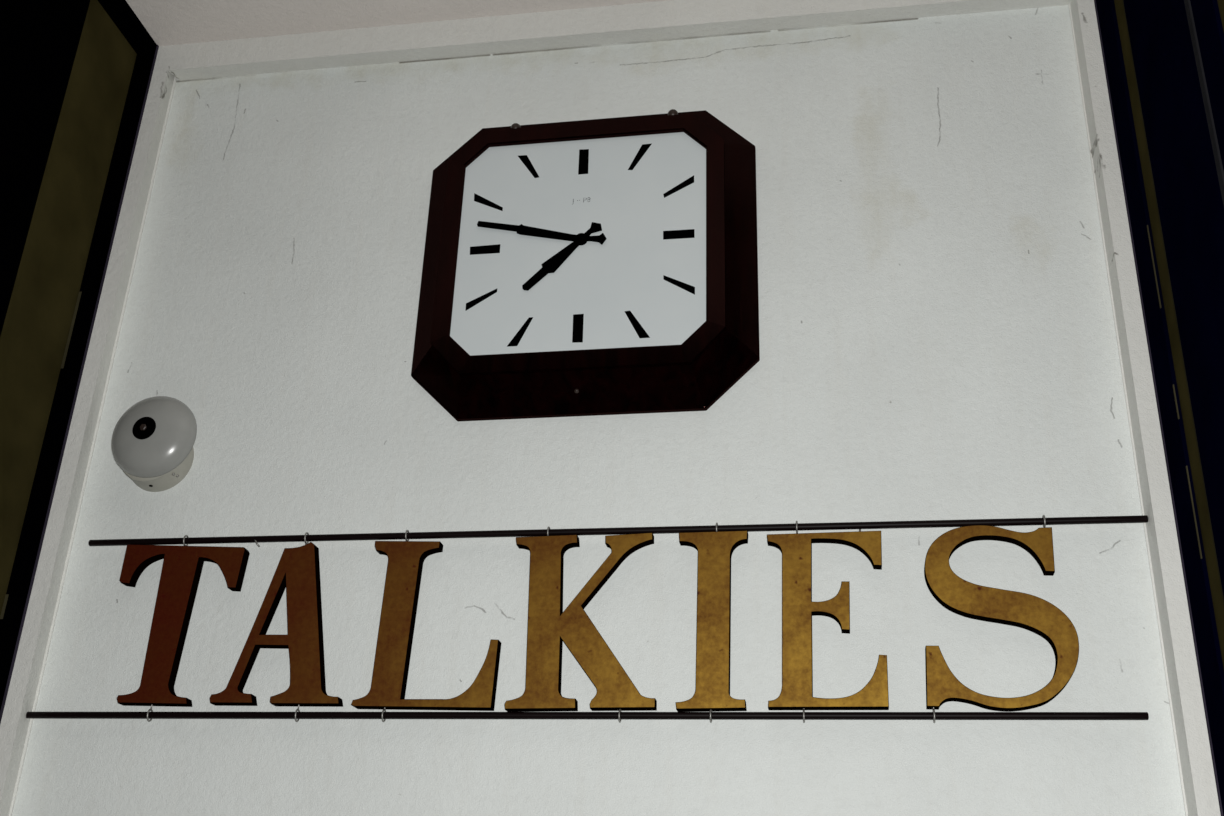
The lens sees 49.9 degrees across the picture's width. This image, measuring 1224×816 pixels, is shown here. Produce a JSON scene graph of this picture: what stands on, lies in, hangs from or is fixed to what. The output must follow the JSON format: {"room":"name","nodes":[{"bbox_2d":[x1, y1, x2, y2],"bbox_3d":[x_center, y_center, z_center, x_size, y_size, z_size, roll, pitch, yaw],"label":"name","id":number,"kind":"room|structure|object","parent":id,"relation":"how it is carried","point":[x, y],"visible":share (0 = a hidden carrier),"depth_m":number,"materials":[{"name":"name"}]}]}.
{"room":"cinema lobby","nodes":[
{"label":"cinema lobby","id":0,"kind":"room"},
{"bbox_2d":[0,0,156,709],"bbox_3d":[-1.257,0.411,1.556,0.120,3.696,1.600,-2,-26,10],"label":"window frame","id":1,"kind":"structure","parent":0,"point":[39,39],"depth_m":2.47,"materials":[{"name":"black paint"}]},
{"bbox_2d":[0,0,136,618],"bbox_3d":[-1.111,0.332,2.230,0.050,2.526,0.195,-2,-26,10],"label":"window","id":2,"kind":"structure","parent":1,"relation":"in","point":[36,333],"depth_m":2.52,"materials":[{"name":"black glass"}]},
{"bbox_2d":[0,45,158,723],"bbox_3d":[-1.060,0.388,2.366,0.002,2.646,0.006,-2,-26,10],"label":"trim","id":3,"kind":"structure","parent":1,"relation":"attached to","point":[157,47],"depth_m":2.55,"materials":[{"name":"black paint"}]},
{"bbox_2d":[0,45,176,815],"bbox_3d":[-1.038,0.400,2.390,0.036,2.646,0.055,-2,-26,10],"label":"trim","id":4,"kind":"structure","parent":1,"relation":"attached to","point":[39,623],"depth_m":2.53,"materials":[{"name":"white paint"}]},
{"bbox_2d":[126,0,667,45],"bbox_3d":[-0.154,-1.230,2.140,1.986,0.150,1.600,-2,-26,10],"label":"ceiling","id":5,"kind":"structure","parent":0,"point":[168,22],"depth_m":2.82,"materials":[{"name":"paint"}]},
{"bbox_2d":[12,5,1184,815],"bbox_3d":[-0.077,0.739,2.146,2.386,3.696,0.120,-2,-26,10],"label":"wall","id":6,"kind":"structure","parent":0,"point":[938,340],"depth_m":2.36,"materials":[{"name":"white paint"}]},
{"bbox_2d":[111,396,196,491],"bbox_3d":[-0.868,0.059,2.497,0.167,0.175,0.100,-2,-26,10],"label":"bell","id":7,"kind":"object","parent":6,"relation":"attached to","point":[153,441],"visible":1,"depth_m":2.46,"materials":[{"name":"grey ceramic"}]},
{"bbox_2d":[132,417,155,438],"bbox_3d":[-0.875,0.038,2.462,0.046,0.046,0.009,-2,-26,10],"label":"washer","id":8,"kind":"object","parent":7,"relation":"in","point":[142,427],"depth_m":2.46,"materials":[{"name":"black rubber"}]},
{"bbox_2d":[411,109,759,421],"bbox_3d":[-0.055,-0.303,2.529,0.662,0.668,0.082,-3,-26,9],"label":"wall clock","id":9,"kind":"object","parent":6,"relation":"attached to","point":[607,266],"visible":1,"depth_m":2.48,"materials":[{"name":"brown wood"}]},
{"bbox_2d":[26,712,1148,719],"bbox_3d":[-0.108,0.507,2.171,1.884,0.013,0.012,-2,-26,10],"label":"rod","id":10,"kind":"object","parent":6,"relation":"attached to","point":[110,715],"visible":1,"depth_m":2.15,"materials":[{"name":"black metal"}]},
{"bbox_2d":[117,535,249,721],"bbox_3d":[-0.784,0.390,2.355,0.235,0.342,0.023,-2,-26,10],"label":"sign letter","id":11,"kind":"object","parent":10,"relation":"on","point":[182,566],"visible":1,"depth_m":2.37,"materials":[{"name":"paint"}]},
{"bbox_2d":[210,532,342,721],"bbox_3d":[-0.572,0.381,2.320,0.237,0.342,0.023,-2,-26,10],"label":"sign letter","id":12,"kind":"object","parent":10,"relation":"on","point":[297,571],"visible":1,"depth_m":2.30,"materials":[{"name":"paint"}]},
{"bbox_2d":[351,530,500,721],"bbox_3d":[-0.312,0.371,2.276,0.249,0.342,0.023,-2,-26,10],"label":"sign letter","id":13,"kind":"object","parent":10,"relation":"on","point":[406,558],"visible":1,"depth_m":2.25,"materials":[{"name":"paint"}]},
{"bbox_2d":[504,526,656,721],"bbox_3d":[-0.048,0.361,2.232,0.253,0.342,0.023,-2,-26,10],"label":"sign letter","id":14,"kind":"object","parent":10,"relation":"on","point":[548,627],"visible":1,"depth_m":2.21,"materials":[{"name":"paint"}]},
{"bbox_2d":[676,523,747,721],"bbox_3d":[0.168,0.353,2.195,0.119,0.342,0.023,-2,-26,10],"label":"sign letter","id":15,"kind":"object","parent":10,"relation":"on","point":[715,550],"visible":1,"depth_m":2.18,"materials":[{"name":"paint"}]},
{"bbox_2d":[767,521,888,722],"bbox_3d":[0.352,0.346,2.164,0.193,0.342,0.023,-2,-26,10],"label":"sign letter","id":16,"kind":"object","parent":10,"relation":"on","point":[798,608],"visible":1,"depth_m":2.16,"materials":[{"name":"paint"}]},
{"bbox_2d":[924,515,1078,722],"bbox_3d":[0.620,0.336,2.119,0.240,0.342,0.023,-2,-26,10],"label":"sign letter","id":17,"kind":"object","parent":10,"relation":"on","point":[1032,613],"visible":1,"depth_m":2.11,"materials":[{"name":"paint"}]},
{"bbox_2d":[88,515,1147,546],"bbox_3d":[-0.051,0.220,2.297,1.874,0.022,0.013,-2,-26,10],"label":"rod","id":18,"kind":"object","parent":6,"relation":"attached to","point":[1141,518],"visible":1,"depth_m":2.28,"materials":[{"name":"black metal"}]},
{"bbox_2d":[168,0,1071,80],"bbox_3d":[-0.029,-0.801,2.779,1.916,0.070,0.055,-2,-26,10],"label":"trim","id":19,"kind":"structure","parent":6,"relation":"attached to","point":[670,19],"depth_m":2.78,"materials":[{"name":"white paint"}]},
{"bbox_2d":[1096,0,1223,815],"bbox_3d":[0.818,0.331,1.208,0.120,3.696,1.600,-2,-26,10],"label":"window frame","id":20,"kind":"structure","parent":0,"point":[1185,177],"depth_m":2.00,"materials":[{"name":"blue paint"}]},
{"bbox_2d":[1068,0,1220,815],"bbox_3d":[0.882,0.325,2.067,0.038,2.646,0.055,-2,-26,10],"label":"trim","id":21,"kind":"structure","parent":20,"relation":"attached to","point":[1196,771],"depth_m":2.18,"materials":[{"name":"white paint"}]},
{"bbox_2d":[1094,0,1222,815],"bbox_3d":[0.895,0.312,2.038,0.002,2.646,0.006,-2,-26,10],"label":"trim","id":22,"kind":"structure","parent":20,"relation":"attached to","point":[1107,81],"depth_m":2.16,"materials":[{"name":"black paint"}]},
{"bbox_2d":[1114,0,1223,668],"bbox_3d":[0.896,0.265,1.900,0.051,2.513,0.081,-2,-26,10],"label":"window","id":23,"kind":"structure","parent":20,"relation":"in","point":[1175,343],"depth_m":2.09,"materials":[{"name":"black glass"}]},
{"bbox_2d":[1184,0,1223,205],"bbox_3d":[0.795,0.495,1.405,0.003,3.526,0.017,-2,-26,10],"label":"trim","id":24,"kind":"structure","parent":20,"relation":"attached to","point":[1219,167],"depth_m":1.84,"materials":[{"name":"grey paint"}]},
{"bbox_2d":[1217,0,1223,30],"bbox_3d":[0.800,0.008,1.366,0.044,2.513,0.300,-2,-26,10],"label":"window","id":25,"kind":"structure","parent":20,"relation":"in","point":[1220,2],"depth_m":1.78,"materials":[{"name":"black glass"}]}
]}

